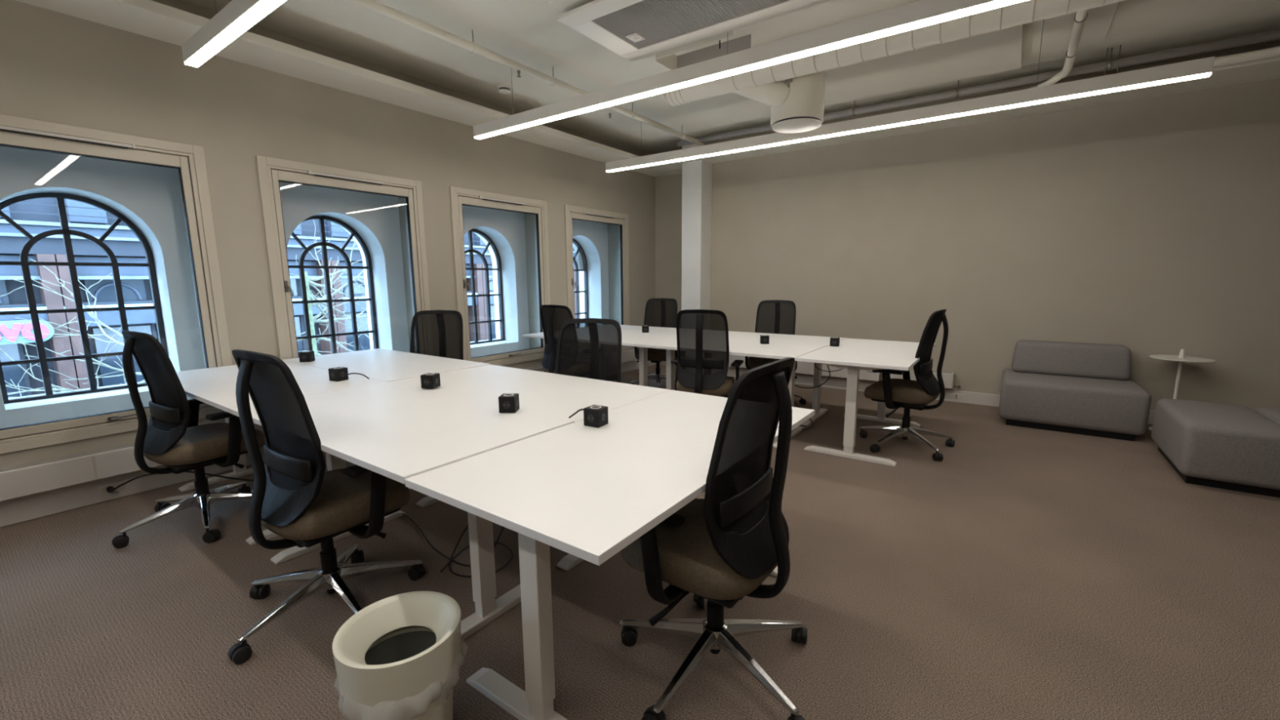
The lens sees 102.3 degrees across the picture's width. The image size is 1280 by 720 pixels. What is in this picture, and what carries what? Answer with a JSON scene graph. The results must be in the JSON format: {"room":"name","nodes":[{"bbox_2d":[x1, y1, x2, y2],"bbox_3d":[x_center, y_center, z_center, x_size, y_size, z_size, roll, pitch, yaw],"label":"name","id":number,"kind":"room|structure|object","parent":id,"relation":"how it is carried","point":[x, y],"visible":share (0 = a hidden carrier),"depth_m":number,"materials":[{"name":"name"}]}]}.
{"room":"open-plan office","nodes":[
{"label":"open-plan office","id":0,"kind":"room"},
{"bbox_2d":[0,146,608,428],"bbox_3d":[-3.311,-0.913,4.431,0.440,3.300,10.700,6,11,35],"label":"window recess","id":1,"kind":"structure","parent":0,"point":[148,196],"depth_m":3.99,"materials":[{"name":"white paint"}]},
{"bbox_2d":[0,191,168,404],"bbox_3d":[-3.989,-0.458,3.653,0.050,1.399,0.862,6,11,35],"label":"window","id":2,"kind":"structure","parent":1,"relation":"in","point":[65,231],"depth_m":3.63,"materials":[{"name":"black metal"}]},
{"bbox_2d":[288,215,378,353],"bbox_3d":[-3.019,-0.677,4.991,0.050,1.399,0.862,6,11,35],"label":"window","id":3,"kind":"structure","parent":1,"relation":"in","point":[323,244],"depth_m":5.03,"materials":[{"name":"black metal"}]},
{"bbox_2d":[464,228,505,344],"bbox_3d":[-2.049,-0.896,6.330,0.050,1.399,0.862,6,11,35],"label":"window","id":4,"kind":"structure","parent":1,"relation":"in","point":[471,251],"depth_m":6.47,"materials":[{"name":"black metal"}]},
{"bbox_2d":[572,238,588,318],"bbox_3d":[-1.079,-1.115,7.668,0.050,1.399,0.862,6,11,35],"label":"window","id":5,"kind":"structure","parent":1,"relation":"in","point":[580,260],"depth_m":7.88,"materials":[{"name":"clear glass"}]},
{"bbox_2d":[0,0,655,468],"bbox_3d":[-2.986,-0.879,4.201,0.360,3.300,10.700,6,11,35],"label":"wall","id":6,"kind":"structure","parent":0,"point":[55,67],"depth_m":3.98,"materials":[{"name":"paint"}]},
{"bbox_2d":[97,479,130,496],"bbox_3d":[-3.470,0.843,3.401,0.008,0.064,0.150,6,11,35],"label":"wall socket","id":7,"kind":"object","parent":6,"relation":"attached to","point":[102,491],"visible":0.89,"depth_m":3.40,"materials":[{"name":"white plastic"}]},
{"bbox_2d":[106,486,115,493],"bbox_3d":[-3.462,0.847,3.371,0.045,0.038,0.037,6,11,35],"label":"plug","id":8,"kind":"object","parent":7,"relation":"attached to","point":[108,488],"visible":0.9,"depth_m":3.36,"materials":[{"name":"black plastic"}]},
{"bbox_2d":[0,114,231,453],"bbox_3d":[-3.496,-0.468,3.265,0.157,1.927,1.350,6,11,35],"label":"window frame","id":9,"kind":"structure","parent":6,"relation":"in","point":[16,132],"depth_m":3.42,"materials":[{"name":"beige wood"}]},
{"bbox_2d":[0,125,135,148],"bbox_3d":[-3.471,-1.344,3.094,0.022,0.028,0.645,6,11,35],"label":"vent","id":10,"kind":"object","parent":9,"relation":"attached to","point":[33,132],"depth_m":3.11,"materials":[{"name":"white plastic"}]},
{"bbox_2d":[0,347,636,501],"bbox_3d":[-2.923,0.544,4.077,0.126,0.170,9.800,6,11,35],"label":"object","id":11,"kind":"object","parent":6,"relation":"attached to","point":[41,476],"visible":0.39,"depth_m":3.18,"materials":[{"name":"metal"}]},
{"bbox_2d":[15,0,639,163],"bbox_3d":[-2.928,-2.151,3.390,0.450,0.065,9.800,6,11,35],"label":"ceiling beam","id":12,"kind":"structure","parent":6,"relation":"attached to","point":[148,18],"depth_m":3.86,"materials":[{"name":"paint"}]},
{"bbox_2d":[0,359,656,527],"bbox_3d":[-2.831,0.694,4.315,0.028,0.155,10.650,6,11,35],"label":"baseboard","id":13,"kind":"structure","parent":6,"relation":"attached to","point":[12,511],"depth_m":3.30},
{"bbox_2d":[255,155,430,359],"bbox_3d":[-2.526,-0.687,4.603,0.157,1.927,1.350,6,11,35],"label":"window frame","id":14,"kind":"structure","parent":6,"relation":"in","point":[271,171],"depth_m":4.19,"materials":[{"name":"beige wood"}]},
{"bbox_2d":[307,170,386,185],"bbox_3d":[-2.501,-1.563,4.432,0.022,0.028,0.645,6,11,35],"label":"vent","id":15,"kind":"object","parent":14,"relation":"attached to","point":[330,175],"depth_m":4.42,"materials":[{"name":"white plastic"}]},
{"bbox_2d":[449,186,550,365],"bbox_3d":[-1.556,-0.906,5.942,0.157,1.927,1.350,6,11,35],"label":"window","id":16,"kind":"structure","parent":6,"relation":"in","point":[459,197],"depth_m":5.81,"materials":[{"name":"beige wood"}]},
{"bbox_2d":[478,195,525,204],"bbox_3d":[-1.530,-1.782,5.771,0.022,0.028,0.645,6,11,35],"label":"vent","id":17,"kind":"object","parent":16,"relation":"attached to","point":[498,200],"depth_m":5.75,"materials":[{"name":"white plastic"}]},
{"bbox_2d":[564,204,629,324],"bbox_3d":[-0.585,-1.125,7.280,0.157,1.927,1.350,6,11,35],"label":"window","id":18,"kind":"structure","parent":6,"relation":"in","point":[571,212],"depth_m":7.28,"materials":[{"name":"beige wood"}]},
{"bbox_2d":[582,211,614,217],"bbox_3d":[-0.560,-2.002,7.109,0.022,0.028,0.645,6,11,35],"label":"vent","id":19,"kind":"object","parent":18,"relation":"attached to","point":[585,214],"depth_m":7.09,"materials":[{"name":"white plastic"}]},
{"bbox_2d":[0,364,1279,719],"bbox_3d":[0.540,1.168,1.980,8.320,0.100,10.700,6,11,35],"label":"floor","id":20,"kind":"structure","parent":0,"point":[1020,573],"depth_m":2.27,"materials":[{"name":"carpet"}]},
{"bbox_2d":[110,471,253,490],"bbox_3d":[-2.789,0.806,3.512,1.412,0.178,0.206,-2,9,-7],"label":"cable","id":21,"kind":"object","parent":20,"relation":"on","point":[193,472],"visible":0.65,"depth_m":3.47,"materials":[{"name":"black plastic"}]},
{"bbox_2d":[111,330,266,548],"bbox_3d":[-2.623,0.386,3.047,0.736,1.157,0.708,-2,9,-8],"label":"office chair","id":22,"kind":"object","parent":20,"relation":"on","point":[173,437],"visible":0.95,"depth_m":2.87,"materials":[{"name":"black fabric"}]},
{"bbox_2d":[176,360,385,545],"bbox_3d":[-2.450,0.512,3.391,1.582,0.798,0.796,6,11,35],"label":"desk","id":23,"kind":"object","parent":20,"relation":"on","point":[215,387],"visible":0.35,"depth_m":3.23,"materials":[{"name":"white laminate"}]},
{"bbox_2d":[328,366,348,381],"bbox_3d":[-1.894,0.088,3.237,0.081,0.080,0.081,4,10,25],"label":"cube","id":24,"kind":"object","parent":23,"relation":"on","point":[335,374],"visible":0.97,"depth_m":3.21,"materials":[{"name":"black plastic"}]},
{"bbox_2d":[329,367,346,378],"bbox_3d":[-1.894,0.080,3.236,0.088,0.064,0.088,6,11,35],"label":"socket","id":25,"kind":"object","parent":24,"relation":"attached to","point":[335,372],"depth_m":3.21,"materials":[{"name":"black plastic"}]},
{"bbox_2d":[343,373,369,379],"bbox_3d":[-1.779,0.102,3.234,0.149,0.047,0.018,-2,9,-8],"label":"cable","id":26,"kind":"object","parent":23,"relation":"on","point":[348,373],"visible":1,"depth_m":3.23,"materials":[{"name":"black plastic"}]},
{"bbox_2d":[227,349,425,664],"bbox_3d":[-1.371,0.507,2.225,0.735,1.157,0.708,-3,9,-16],"label":"office chair","id":27,"kind":"object","parent":20,"relation":"on","point":[293,497],"visible":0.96,"depth_m":2.05,"materials":[{"name":"black fabric"}]},
{"bbox_2d":[281,348,490,488],"bbox_3d":[-1.985,0.407,4.033,1.582,0.798,0.796,6,11,35],"label":"desk","id":28,"kind":"object","parent":20,"relation":"on","point":[380,364],"visible":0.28,"depth_m":3.87,"materials":[{"name":"white laminate"}]},
{"bbox_2d":[298,351,315,362],"bbox_3d":[-2.584,-0.028,3.999,0.081,0.080,0.081,-1,9,-4],"label":"cube","id":29,"kind":"object","parent":28,"relation":"on","point":[304,356],"visible":1,"depth_m":3.96,"materials":[{"name":"black plastic"}]},
{"bbox_2d":[300,351,314,359],"bbox_3d":[-2.584,-0.035,3.998,0.093,0.064,0.093,6,11,35],"label":"socket","id":30,"kind":"object","parent":29,"relation":"attached to","point":[304,355],"depth_m":3.96,"materials":[{"name":"black plastic"}]},
{"bbox_2d":[332,591,468,719],"bbox_3d":[-0.706,0.983,1.547,0.364,0.419,0.360,6,11,35],"label":"waste bin","id":31,"kind":"object","parent":20,"relation":"on","point":[401,656],"visible":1,"depth_m":1.48,"materials":[{"name":"beige plastic"}]},
{"bbox_2d":[228,382,574,639],"bbox_3d":[-1.161,0.647,2.478,1.582,0.798,0.796,6,11,35],"label":"desk","id":32,"kind":"object","parent":20,"relation":"on","point":[398,433],"visible":0.69,"depth_m":2.17,"materials":[{"name":"laminate"}]},
{"bbox_2d":[440,524,513,577],"bbox_3d":[-0.806,0.642,2.572,0.306,0.767,0.326,0,9,5],"label":"cable","id":33,"kind":"object","parent":32,"relation":"hanging from","point":[451,559],"visible":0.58,"depth_m":2.61,"materials":[{"name":"black plastic"}]},
{"bbox_2d":[497,393,519,413],"bbox_3d":[-0.621,0.204,2.446,0.081,0.080,0.081,0,9,3],"label":"cube","id":34,"kind":"object","parent":32,"relation":"on","point":[508,402],"visible":1,"depth_m":2.41,"materials":[{"name":"black plastic"}]},
{"bbox_2d":[409,310,463,359],"bbox_3d":[-1.769,0.162,4.418,0.736,1.157,0.721,-5,10,-28],"label":"office chair","id":35,"kind":"object","parent":20,"relation":"on","point":[438,333],"visible":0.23,"depth_m":4.48,"materials":[{"name":"black fabric"}]},
{"bbox_2d":[402,512,504,566],"bbox_3d":[-1.396,0.593,3.011,1.646,0.741,0.234,6,11,35],"label":"cable","id":36,"kind":"object","parent":20,"relation":"on","point":[404,514],"visible":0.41,"depth_m":2.69,"materials":[{"name":"black plastic"}]},
{"bbox_2d":[389,364,671,571],"bbox_3d":[-0.695,0.545,3.121,1.582,0.792,0.796,6,11,35],"label":"desk","id":37,"kind":"object","parent":20,"relation":"on","point":[557,395],"visible":0.45,"depth_m":2.95,"materials":[{"name":"white laminate"}]},
{"bbox_2d":[420,373,440,388],"bbox_3d":[-1.220,0.120,3.003,0.081,0.080,0.081,1,9,11],"label":"cube","id":38,"kind":"object","parent":37,"relation":"on","point":[428,380],"visible":1,"depth_m":2.97,"materials":[{"name":"black plastic"}]},
{"bbox_2d":[422,373,439,386],"bbox_3d":[-1.220,0.112,3.002,0.094,0.064,0.094,6,11,35],"label":"socket","id":39,"kind":"object","parent":38,"relation":"attached to","point":[428,379],"depth_m":2.97,"materials":[{"name":"black plastic"}]},
{"bbox_2d":[568,408,583,418],"bbox_3d":[-0.264,0.240,2.294,0.121,0.052,0.020,4,10,26],"label":"cable","id":40,"kind":"object","parent":37,"relation":"on","point":[580,410],"visible":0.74,"depth_m":2.31,"materials":[{"name":"black plastic"}]},
{"bbox_2d":[539,304,573,373],"bbox_3d":[-0.799,-0.021,5.532,0.728,1.157,0.734,6,11,33],"label":"office chair","id":41,"kind":"object","parent":20,"relation":"on","point":[552,316],"visible":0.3,"depth_m":5.33,"materials":[{"name":"black fabric"}]},
{"bbox_2d":[555,318,622,382],"bbox_3d":[-0.340,0.322,3.347,0.737,1.157,0.752,2,9,15],"label":"office chair","id":42,"kind":"object","parent":20,"relation":"on","point":[587,348],"visible":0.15,"depth_m":3.43,"materials":[{"name":"black fabric"}]},
{"bbox_2d":[522,332,674,386],"bbox_3d":[-0.470,0.114,5.837,1.582,0.790,0.796,6,11,35],"label":"desk","id":43,"kind":"object","parent":20,"relation":"on","point":[628,339],"visible":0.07,"depth_m":5.45,"materials":[{"name":"white paint"}]},
{"bbox_2d":[404,390,814,719],"bbox_3d":[0.046,0.699,2.110,0.805,0.792,1.596,6,11,35],"label":"desk","id":44,"kind":"object","parent":20,"relation":"on","point":[587,493],"visible":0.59,"depth_m":1.62,"materials":[{"name":"laminate"}]},
{"bbox_2d":[583,404,608,427],"bbox_3d":[-0.190,0.241,2.227,0.081,0.080,0.081,5,10,30],"label":"cube","id":45,"kind":"object","parent":44,"relation":"on","point":[594,415],"visible":1,"depth_m":2.20,"materials":[{"name":"black plastic"}]},
{"bbox_2d":[586,405,606,423],"bbox_3d":[-0.190,0.234,2.226,0.085,0.064,0.085,6,11,35],"label":"socket","id":46,"kind":"object","parent":45,"relation":"attached to","point":[594,414],"depth_m":2.19,"materials":[{"name":"black plastic"}]},
{"bbox_2d":[620,324,676,336],"bbox_3d":[-0.005,0.009,6.479,1.582,0.790,0.796,6,11,35],"label":"desk","id":47,"kind":"object","parent":20,"relation":"on","point":[624,328],"visible":0.03,"depth_m":6.29,"materials":[{"name":"white laminate"}]},
{"bbox_2d":[641,325,648,333],"bbox_3d":[0.064,-0.364,6.049,0.081,0.080,0.081,0,9,1],"label":"cube","id":48,"kind":"object","parent":47,"relation":"on","point":[645,329],"visible":1,"depth_m":6.01,"materials":[{"name":"black plastic"}]},
{"bbox_2d":[630,297,677,388],"bbox_3d":[0.271,-0.219,6.730,0.728,1.157,0.760,3,10,20],"label":"office chair","id":49,"kind":"object","parent":20,"relation":"on","point":[659,312],"visible":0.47,"depth_m":6.78,"materials":[{"name":"black fabric"}]},
{"bbox_2d":[671,309,743,397],"bbox_3d":[0.568,0.115,4.607,0.735,1.157,0.708,-5,10,-26],"label":"office chair","id":50,"kind":"object","parent":20,"relation":"on","point":[702,361],"visible":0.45,"depth_m":4.40,"materials":[{"name":"black fabric"}]},
{"bbox_2d":[619,357,807,719],"bbox_3d":[0.269,0.563,1.796,0.761,1.157,0.730,6,11,37],"label":"office chair","id":51,"kind":"object","parent":20,"relation":"on","point":[719,548],"visible":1,"depth_m":1.67,"materials":[{"name":"fabric"}]},
{"bbox_2d":[634,336,824,448],"bbox_3d":[0.820,0.249,4.924,1.582,0.790,0.796,6,11,35],"label":"desk","id":52,"kind":"object","parent":20,"relation":"on","point":[740,348],"visible":0.41,"depth_m":4.72,"materials":[{"name":"laminate"}]},
{"bbox_2d":[760,334,768,343],"bbox_3d":[1.195,-0.197,4.945,0.081,0.080,0.081,0,9,6],"label":"cube","id":53,"kind":"object","parent":52,"relation":"on","point":[764,339],"visible":1,"depth_m":4.91,"materials":[{"name":"black plastic"}]},
{"bbox_2d":[745,299,806,404],"bbox_3d":[1.544,-0.102,5.931,0.729,1.157,0.738,-6,11,-33],"label":"office chair","id":54,"kind":"object","parent":20,"relation":"on","point":[776,316],"visible":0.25,"depth_m":5.97,"materials":[{"name":"black fabric"}]},
{"bbox_2d":[728,330,847,425],"bbox_3d":[1.285,0.144,5.566,1.582,0.790,0.796,6,11,35],"label":"desk","id":55,"kind":"object","parent":20,"relation":"on","point":[824,341],"visible":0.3,"depth_m":5.22,"materials":[{"name":"white laminate"}]},
{"bbox_2d":[772,358,813,430],"bbox_3d":[1.296,0.274,4.907,0.733,0.742,0.334,0,9,3],"label":"cable","id":56,"kind":"object","parent":20,"relation":"on","point":[772,358],"visible":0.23,"depth_m":4.94,"materials":[{"name":"black plastic"}]},
{"bbox_2d":[795,337,935,466],"bbox_3d":[2.026,0.301,4.556,0.805,0.786,1.596,6,11,35],"label":"desk","id":57,"kind":"object","parent":20,"relation":"on","point":[854,355],"visible":0.98,"depth_m":4.08,"materials":[{"name":"laminate"}]},
{"bbox_2d":[794,364,830,388],"bbox_3d":[1.544,0.124,4.830,0.457,0.268,0.092,6,11,35],"label":"cable","id":58,"kind":"object","parent":57,"relation":"hanging from","point":[827,365],"visible":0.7,"depth_m":4.75,"materials":[{"name":"black plastic"}]},
{"bbox_2d":[814,362,843,372],"bbox_3d":[1.760,0.013,4.778,0.263,0.196,0.034,4,10,24],"label":"cable","id":59,"kind":"object","parent":57,"relation":"hanging from","point":[815,362],"visible":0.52,"depth_m":4.79,"materials":[{"name":"black plastic"}]},
{"bbox_2d":[829,337,839,346],"bbox_3d":[1.800,-0.168,4.761,0.081,0.080,0.081,4,10,25],"label":"cube","id":60,"kind":"object","parent":57,"relation":"on","point":[834,341],"visible":1,"depth_m":4.73,"materials":[{"name":"black plastic"}]},
{"bbox_2d":[831,337,839,345],"bbox_3d":[1.799,-0.176,4.759,0.088,0.064,0.088,6,11,35],"label":"socket","id":61,"kind":"object","parent":60,"relation":"attached to","point":[835,340],"depth_m":4.72,"materials":[{"name":"black plastic"}]},
{"bbox_2d":[859,309,955,461],"bbox_3d":[2.223,0.152,4.300,0.723,1.157,0.750,7,12,41],"label":"office chair","id":62,"kind":"object","parent":20,"relation":"on","point":[907,393],"visible":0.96,"depth_m":4.14,"materials":[{"name":"black fabric"}]},
{"bbox_2d":[998,339,1151,441],"bbox_3d":[4.101,0.241,4.937,1.040,0.755,0.835,6,11,35],"label":"lounge sofa","id":63,"kind":"object","parent":20,"relation":"on","point":[1085,388],"visible":1,"depth_m":4.78,"materials":[{"name":"fabric"}]},
{"bbox_2d":[1148,348,1215,431],"bbox_3d":[4.830,0.278,4.643,0.410,0.762,0.410,6,11,35],"label":"side table","id":64,"kind":"object","parent":20,"relation":"on","point":[1180,357],"visible":0.72,"depth_m":4.59,"materials":[{"name":"white metal"}]},
{"bbox_2d":[1151,398,1279,497],"bbox_3d":[4.166,0.596,3.731,0.515,0.430,0.980,6,11,35],"label":"ottoman","id":65,"kind":"object","parent":20,"relation":"on","point":[1224,446],"visible":1,"depth_m":3.43,"materials":[{"name":"fabric"}]},
{"bbox_2d":[1253,406,1279,425],"bbox_3d":[4.792,0.659,3.287,0.995,0.435,0.980,6,11,35],"label":"ottoman","id":66,"kind":"object","parent":20,"relation":"on","point":[1273,414],"visible":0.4,"depth_m":3.73,"materials":[{"name":"fabric"}]},
{"bbox_2d":[681,141,712,310],"bbox_3d":[0.896,-1.436,7.537,0.312,3.300,0.600,6,11,35],"label":"column","id":67,"kind":"structure","parent":0,"point":[696,184],"depth_m":7.25,"materials":[{"name":"white paint"}]},
{"bbox_2d":[182,0,1279,155],"bbox_3d":[0.377,-2.215,1.544,8.660,0.120,10.700,6,11,35],"label":"ceiling","id":68,"kind":"structure","parent":0,"point":[1141,27],"depth_m":4.26,"materials":[{"name":"paint"}]},
{"bbox_2d":[181,0,286,67],"bbox_3d":[-0.631,-1.834,1.566,4.980,0.624,0.066,6,11,35],"label":"linear light","id":69,"kind":"object","parent":68,"relation":"hanging from","point":[237,16],"visible":1,"depth_m":2.65,"materials":[{"name":"white plastic"}]},
{"bbox_2d":[280,0,1023,140],"bbox_3d":[-0.930,-2.183,2.030,4.020,0.075,9.150,6,11,35],"label":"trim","id":70,"kind":"structure","parent":68,"relation":"attached to","point":[528,33],"depth_m":4.22,"materials":[{"name":"paint"}]},
{"bbox_2d":[497,82,511,94],"bbox_3d":[-1.279,-2.558,4.869,0.140,0.066,0.140,6,11,35],"label":"smoke detector","id":71,"kind":"object","parent":70,"relation":"attached to","point":[504,88],"visible":0.98,"depth_m":4.83,"materials":[{"name":"white plastic"}]},
{"bbox_2d":[347,0,704,146],"bbox_3d":[-1.852,-2.195,2.914,0.070,0.154,9.100,6,11,35],"label":"pipe","id":72,"kind":"object","parent":70,"relation":"hanging from","point":[372,5],"visible":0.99,"depth_m":3.89,"materials":[{"name":"metal"}]},
{"bbox_2d":[548,0,830,62],"bbox_3d":[0.643,-2.058,2.517,2.300,0.347,0.800,6,11,35],"label":"ceiling air conditioner","id":73,"kind":"object","parent":70,"relation":"attached to","point":[633,29],"visible":1,"depth_m":2.95,"materials":[{"name":"white metal"}]},
{"bbox_2d":[591,0,787,48],"bbox_3d":[0.663,-1.901,2.579,1.983,0.005,0.466,6,11,35],"label":"grille","id":74,"kind":"object","parent":73,"relation":"attached to","point":[640,24],"depth_m":2.94,"materials":[{"name":"metal"}]},
{"bbox_2d":[655,30,751,70],"bbox_3d":[0.454,-2.312,3.740,0.620,0.225,0.300,6,11,35],"label":"tray","id":75,"kind":"object","parent":70,"relation":"hanging from","point":[668,60],"visible":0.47,"depth_m":3.81,"materials":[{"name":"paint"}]},
{"bbox_2d":[655,53,677,70],"bbox_3d":[0.206,-2.291,3.924,0.010,0.130,0.300,6,11,35],"label":"tray","id":76,"kind":"object","parent":75,"relation":"on","point":[669,62],"depth_m":3.94,"materials":[{"name":"paint"}]},
{"bbox_2d":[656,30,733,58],"bbox_3d":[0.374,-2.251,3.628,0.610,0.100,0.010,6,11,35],"label":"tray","id":77,"kind":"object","parent":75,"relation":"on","point":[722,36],"depth_m":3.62,"materials":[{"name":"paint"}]},
{"bbox_2d":[662,0,1124,107],"bbox_3d":[2.042,-2.211,3.584,4.200,0.406,0.467,6,11,35],"label":"spiral duct","id":78,"kind":"object","parent":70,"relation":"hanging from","point":[765,85],"visible":0.73,"depth_m":3.65,"materials":[{"name":"metal"}]},
{"bbox_2d":[770,71,825,133],"bbox_3d":[1.352,-2.273,4.425,0.438,0.520,0.444,6,11,35],"label":"drum","id":79,"kind":"object","parent":78,"relation":"attached to","point":[802,110],"visible":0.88,"depth_m":4.26,"materials":[{"name":"paint"}]},
{"bbox_2d":[473,0,1026,139],"bbox_3d":[0.544,-2.099,3.187,4.980,0.624,0.066,6,11,35],"label":"linear light","id":80,"kind":"object","parent":68,"relation":"hanging from","point":[922,13],"visible":0.89,"depth_m":3.07,"materials":[{"name":"white"}]},
{"bbox_2d":[605,19,1214,172],"bbox_3d":[1.632,-2.345,4.688,4.980,0.624,0.066,6,11,35],"label":"linear light","id":81,"kind":"object","parent":68,"relation":"hanging from","point":[1199,68],"visible":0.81,"depth_m":4.07,"materials":[{"name":"white"}]},
{"bbox_2d":[605,72,1211,172],"bbox_3d":[1.634,-2.041,4.736,4.972,0.010,0.058,6,11,35],"label":"diffuser","id":82,"kind":"object","parent":81,"relation":"attached to","point":[1187,76],"depth_m":4.17,"materials":[{"name":"white plastic"}]},
{"bbox_2d":[676,28,1279,146],"bbox_3d":[2.905,-2.644,5.087,5.900,0.176,0.082,6,11,35],"label":"ceiling pipe","id":83,"kind":"object","parent":68,"relation":"hanging from","point":[1271,35],"visible":0.75,"depth_m":4.61,"materials":[{"name":"metal"}]},
{"bbox_2d":[1027,8,1088,88],"bbox_3d":[3.237,-2.415,3.899,0.376,0.268,1.833,3,10,23],"label":"pipe","id":84,"kind":"object","parent":68,"relation":"hanging from","point":[1080,17],"visible":0.68,"depth_m":3.89,"materials":[{"name":"metal"}]},
{"bbox_2d":[1031,1,1119,53],"bbox_3d":[3.039,-2.478,3.590,0.470,0.038,1.550,6,11,35],"label":"trim","id":85,"kind":"structure","parent":68,"relation":"attached to","point":[1057,30],"depth_m":3.91,"materials":[{"name":"paint"}]},
{"bbox_2d":[1103,44,1279,75],"bbox_3d":[4.196,-2.267,3.041,1.261,0.291,3.015,0,9,3],"label":"pipe","id":86,"kind":"object","parent":68,"relation":"hanging from","point":[1273,51],"visible":0.35,"depth_m":3.89,"materials":[{"name":"metal"}]},
{"bbox_2d":[654,40,1279,410],"bbox_3d":[3.579,-1.197,5.906,8.500,3.300,0.440,6,11,35],"label":"wall","id":87,"kind":"structure","parent":0,"point":[1148,226],"depth_m":5.28,"materials":[{"name":"paint"}]},
{"bbox_2d":[645,168,682,177],"bbox_3d":[0.497,-2.870,7.773,0.853,0.065,0.290,6,11,35],"label":"trim","id":88,"kind":"structure","parent":87,"relation":"attached to","point":[680,170],"depth_m":7.83,"materials":[{"name":"paint"}]},
{"bbox_2d":[728,355,960,388],"bbox_3d":[2.435,0.117,6.604,2.861,0.173,0.114,6,11,35],"label":"heater","id":89,"kind":"object","parent":87,"relation":"attached to","point":[803,367],"visible":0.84,"depth_m":6.46,"materials":[{"name":"metal"}]},
{"bbox_2d":[909,368,951,373],"bbox_3d":[2.404,0.029,6.612,2.745,0.003,0.074,6,11,35],"label":"grille","id":90,"kind":"object","parent":89,"relation":"attached to","point":[911,371],"depth_m":5.89,"materials":[{"name":"metal"}]},
{"bbox_2d":[726,367,1155,424],"bbox_3d":[3.930,0.447,5.633,7.135,0.132,0.022,6,11,35],"label":"baseboard","id":91,"kind":"structure","parent":87,"relation":"attached to","point":[979,398],"depth_m":5.97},
{"bbox_2d":[628,55,1279,173],"bbox_3d":[2.709,-2.557,5.691,6.900,0.065,0.560,6,11,35],"label":"trim","id":92,"kind":"structure","parent":87,"relation":"attached to","point":[1268,68],"depth_m":4.95,"materials":[{"name":"paint"}]},
{"bbox_2d":[948,392,964,399],"bbox_3d":[3.593,0.415,5.852,0.150,0.064,0.008,6,11,35],"label":"wall socket","id":93,"kind":"object","parent":87,"relation":"attached to","point":[953,396],"visible":1,"depth_m":5.85,"materials":[{"name":"white plastic"}]},
{"label":"outside","id":94,"kind":"structure","parent":0,"visible":0},
{"bbox_3d":[-9.953,-1.724,29.359,39.200,0.100,64.000,6,11,35],"label":"ground","id":95,"kind":"structure","parent":94,"visible":0},
{"bbox_2d":[4,321,128,396],"bbox_3d":[-8.212,0.594,7.276,2.520,2.209,3.703,0,9,5],"label":"bare tree","id":96,"kind":"object","parent":95,"relation":"on","point":[127,322],"visible":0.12,"depth_m":7.70,"materials":[{"name":"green plant"}]},
{"bbox_2d":[0,258,145,397],"bbox_3d":[-6.900,0.247,6.682,2.056,3.063,3.894,0,9,6],"label":"bare tree","id":97,"kind":"object","parent":95,"relation":"on","point":[97,322],"visible":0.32,"depth_m":6.34,"materials":[{"name":"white plant"}]},
{"bbox_2d":[8,338,496,399],"bbox_3d":[-2.675,-0.661,19.274,0.630,0.850,38.000,6,11,35],"label":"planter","id":98,"kind":"object","parent":95,"relation":"on","point":[492,339],"visible":0.02,"depth_m":9.32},
{"bbox_2d":[0,197,580,398],"bbox_3d":[-7.027,-5.065,21.707,6.200,8.850,40.000,6,11,35],"label":"building","id":99,"kind":"structure","parent":95,"relation":"on","point":[37,216],"depth_m":11.06,"materials":[{"name":"teal"}]},
{"bbox_2d":[0,320,53,344],"bbox_3d":[-12.510,-0.442,9.358,0.145,0.440,2.500,6,11,35],"label":"shop sign","id":100,"kind":"object","parent":99,"relation":"attached to","point":[25,325],"visible":0.65,"depth_m":9.99,"materials":[{"name":"pink"}]},
{"bbox_2d":[293,220,369,355],"bbox_3d":[-5.285,-0.471,8.341,3.315,3.936,2.555,-8,11,-38],"label":"bare tree","id":101,"kind":"object","parent":95,"relation":"on","point":[313,320],"visible":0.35,"depth_m":8.06,"materials":[{"name":"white plant"}]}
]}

